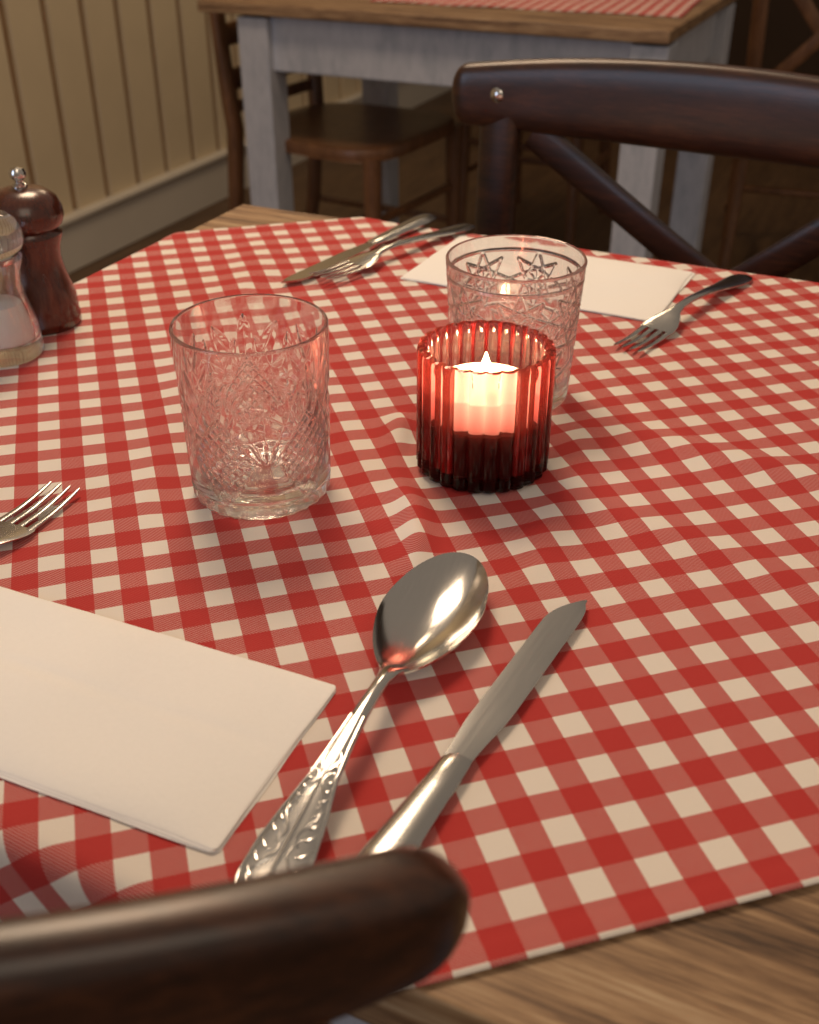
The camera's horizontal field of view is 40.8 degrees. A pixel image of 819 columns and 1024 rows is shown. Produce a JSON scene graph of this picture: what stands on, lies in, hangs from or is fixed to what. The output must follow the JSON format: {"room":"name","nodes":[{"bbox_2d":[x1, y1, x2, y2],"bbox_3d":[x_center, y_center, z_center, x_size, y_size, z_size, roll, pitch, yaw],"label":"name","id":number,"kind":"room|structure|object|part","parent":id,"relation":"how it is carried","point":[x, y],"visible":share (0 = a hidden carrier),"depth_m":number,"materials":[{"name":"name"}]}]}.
{"room":"restaurant","nodes":[
{"label":"restaurant","id":0,"kind":"room"},
{"bbox_2d":[0,0,216,209],"bbox_3d":[-1.353,-1.395,1.799,0.060,2.600,8.000,14,34,21],"label":"wall","id":1,"kind":"structure","parent":0,"point":[1,15],"depth_m":3.00,"materials":[{"name":"beige wood"}]},
{"bbox_2d":[0,0,361,214],"bbox_3d":[-1.306,-1.443,1.781,0.020,2.500,7.860,14,34,21],"label":"wall paneling","id":2,"kind":"structure","parent":1,"relation":"attached to","point":[23,23],"depth_m":3.11,"materials":[{"name":"beige paint"}]},
{"bbox_2d":[59,82,451,273],"bbox_3d":[-1.298,-0.344,2.426,0.045,0.152,8.000,14,34,21],"label":"baseboard","id":3,"kind":"structure","parent":1,"relation":"attached to","point":[97,230],"depth_m":3.36,"materials":[{"name":"white paint"}]},
{"bbox_2d":[69,90,818,283],"bbox_3d":[0.622,0.201,1.735,7.000,0.040,8.000,14,34,21],"label":"floor","id":4,"kind":"structure","parent":0,"point":[764,220],"depth_m":3.68,"materials":[{"name":"brown wood"}]},
{"bbox_2d":[0,846,470,1023],"bbox_3d":[-0.190,0.374,0.586,0.401,0.890,0.404,-1,32,-2],"label":"dining chair","id":5,"kind":"object","parent":4,"relation":"on","point":[326,942],"visible":0.95,"depth_m":0.23,"materials":[{"name":"brown wood"}]},
{"bbox_2d":[209,12,462,227],"bbox_3d":[-0.177,-0.929,2.691,0.502,0.868,0.471,17,36,25],"label":"dining chair","id":6,"kind":"object","parent":4,"relation":"on","point":[369,135],"visible":0.56,"depth_m":2.64,"materials":[{"name":"brown wood"}]},
{"bbox_3d":[-0.337,-1.036,2.734,0.018,0.027,0.366,17,36,25],"label":"rail","id":7,"kind":"part","parent":6,"relation":"part of","materials":[{"name":"brown wood"}]},
{"bbox_3d":[-0.144,-0.929,2.668,0.426,0.028,0.451,17,36,25],"label":"seat","id":8,"kind":"part","parent":6,"relation":"part of","materials":[{"name":"brown wood"}]},
{"bbox_2d":[197,0,735,258],"bbox_3d":[0.153,-0.841,2.658,1.030,0.750,0.698,14,34,21],"label":"dining table","id":9,"kind":"object","parent":4,"relation":"on","point":[383,45],"visible":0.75,"depth_m":2.30,"materials":[{"name":"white wood"}]},
{"bbox_2d":[369,0,700,16],"bbox_3d":[0.313,-1.155,2.447,0.660,0.003,0.520,11,34,17],"label":"tablecloth","id":10,"kind":"object","parent":9,"relation":"on","point":[667,8],"visible":1,"depth_m":2.28,"materials":[{"name":"fabric"}]},
{"bbox_2d":[190,204,818,1023],"bbox_3d":[0.018,0.266,0.886,0.734,0.750,0.724,14,34,21],"label":"dining table","id":11,"kind":"object","parent":4,"relation":"on","point":[756,961],"visible":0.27,"depth_m":0.36,"materials":[{"name":"brown wood"}]},
{"bbox_2d":[0,217,818,990],"bbox_3d":[0.008,0.031,0.743,0.817,0.214,0.810,14,34,21],"label":"tablecloth","id":12,"kind":"object","parent":11,"relation":"on","point":[663,766],"visible":0.73,"depth_m":0.55,"materials":[{"name":"fabric"}]},
{"bbox_2d":[0,209,44,367],"bbox_3d":[-0.287,-0.162,0.751,0.054,0.116,0.054,14,34,21],"label":"salt shaker","id":13,"kind":"object","parent":12,"relation":"on","point":[21,337],"visible":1,"depth_m":0.75,"materials":[{"name":"clear glass"}]},
{"bbox_2d":[0,481,79,544],"bbox_3d":[-0.231,0.032,0.540,0.027,0.009,0.197,12,34,19],"label":"fork","id":14,"kind":"object","parent":12,"relation":"on","point":[9,531],"visible":1,"depth_m":0.59,"materials":[{"name":"silver metal"}]},
{"bbox_2d":[0,166,81,335],"bbox_3d":[-0.275,-0.192,0.799,0.054,0.116,0.054,14,34,21],"label":"pepper mill","id":15,"kind":"object","parent":12,"relation":"on","point":[48,286],"visible":0.78,"depth_m":0.79,"materials":[{"name":"brown wood"}]},
{"bbox_3d":[-0.275,-0.235,0.772,0.012,0.014,0.012,14,34,21],"label":"metal knob","id":16,"kind":"part","parent":15,"relation":"part of","materials":[{"name":"metal"}]},
{"bbox_2d":[0,586,335,852],"bbox_3d":[-0.140,0.079,0.471,0.195,0.005,0.102,13,34,20],"label":"paper napkin","id":17,"kind":"object","parent":12,"relation":"on","point":[165,736],"visible":1,"depth_m":0.46,"materials":[{"name":"white paper"}]},
{"bbox_2d":[169,294,330,520],"bbox_3d":[-0.083,-0.056,0.596,0.082,0.100,0.082,-24,39,-33],"label":"glass tumbler","id":18,"kind":"object","parent":12,"relation":"on","point":[252,370],"visible":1,"depth_m":0.57,"materials":[{"name":"clear glass"}]},
{"bbox_2d":[281,214,436,282],"bbox_3d":[-0.040,-0.233,0.967,0.020,0.007,0.218,19,37,28],"label":"table knife","id":19,"kind":"object","parent":12,"relation":"on","point":[412,224],"visible":1,"depth_m":0.97,"materials":[{"name":"silver metal"}]},
{"bbox_2d":[234,552,488,879],"bbox_3d":[-0.014,0.078,0.460,0.047,0.016,0.216,12,34,19],"label":"spoon","id":20,"kind":"object","parent":12,"relation":"on","point":[436,605],"visible":0.97,"depth_m":0.49,"materials":[{"name":"metal"}]},
{"bbox_2d":[309,224,474,279],"bbox_3d":[-0.008,-0.231,0.957,0.026,0.009,0.203,25,38,33],"label":"fork","id":21,"kind":"object","parent":12,"relation":"on","point":[363,261],"visible":1,"depth_m":0.93,"materials":[{"name":"silver metal"}]},
{"bbox_2d":[357,600,586,854],"bbox_3d":[0.025,0.092,0.447,0.020,0.007,0.222,17,36,25],"label":"table knife","id":22,"kind":"object","parent":12,"relation":"on","point":[410,824],"visible":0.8,"depth_m":0.45,"materials":[{"name":"silver metal"}]},
{"bbox_2d":[416,320,555,493],"bbox_3d":[0.043,-0.060,0.627,0.077,0.075,0.077,-18,36,-26],"label":"candle holder","id":23,"kind":"object","parent":12,"relation":"on","point":[485,389],"visible":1,"depth_m":0.61,"materials":[{"name":"red glass"}]},
{"bbox_2d":[446,234,587,409],"bbox_3d":[0.066,-0.117,0.699,0.087,0.094,0.087,-17,36,-25],"label":"glass tumbler","id":24,"kind":"object","parent":12,"relation":"on","point":[534,282],"visible":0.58,"depth_m":0.67,"materials":[{"name":"clear glass"}]},
{"bbox_2d":[400,236,694,320],"bbox_3d":[0.115,-0.198,0.913,0.217,0.006,0.123,15,35,22],"label":"paper napkin","id":25,"kind":"object","parent":12,"relation":"on","point":[636,291],"visible":0.57,"depth_m":0.89,"materials":[{"name":"white paper"}]},
{"bbox_2d":[614,274,752,351],"bbox_3d":[0.216,-0.160,0.843,0.026,0.013,0.198,23,39,32],"label":"fork","id":26,"kind":"object","parent":12,"relation":"on","point":[667,322],"visible":1,"depth_m":0.82,"materials":[{"name":"silver metal"}]},
{"bbox_2d":[458,119,611,245],"bbox_3d":[0.401,-1.267,3.232,0.421,0.868,0.482,14,34,21],"label":"dining chair","id":27,"kind":"object","parent":4,"relation":"on","point":[603,160],"visible":0.03,"depth_m":3.23,"materials":[{"name":"brown wood"}]},
{"bbox_2d":[452,58,818,277],"bbox_3d":[0.206,0.039,1.129,0.541,0.882,0.424,17,36,25],"label":"dining chair","id":28,"kind":"object","parent":4,"relation":"on","point":[732,111],"visible":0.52,"depth_m":1.08,"materials":[{"name":"brown wood"}]},
{"bbox_3d":[0.287,-0.376,1.038,0.541,0.082,0.052,17,36,25],"label":"rail","id":29,"kind":"part","parent":28,"relation":"part of","materials":[{"name":"brown wood"}]},
{"bbox_2d":[717,0,818,269],"bbox_3d":[1.067,-1.081,2.934,0.421,0.868,0.482,10,33,16],"label":"dining chair","id":30,"kind":"object","parent":4,"relation":"on","point":[737,186],"visible":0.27,"depth_m":2.76,"materials":[{"name":"brown wood"}]},
{"bbox_2d":[727,0,818,75],"bbox_3d":[2.281,-2.847,4.122,7.000,2.600,0.080,14,34,21],"label":"wall","id":31,"kind":"structure","parent":0,"point":[787,29],"depth_m":4.88,"materials":[{"name":"brown paint"}]}
]}

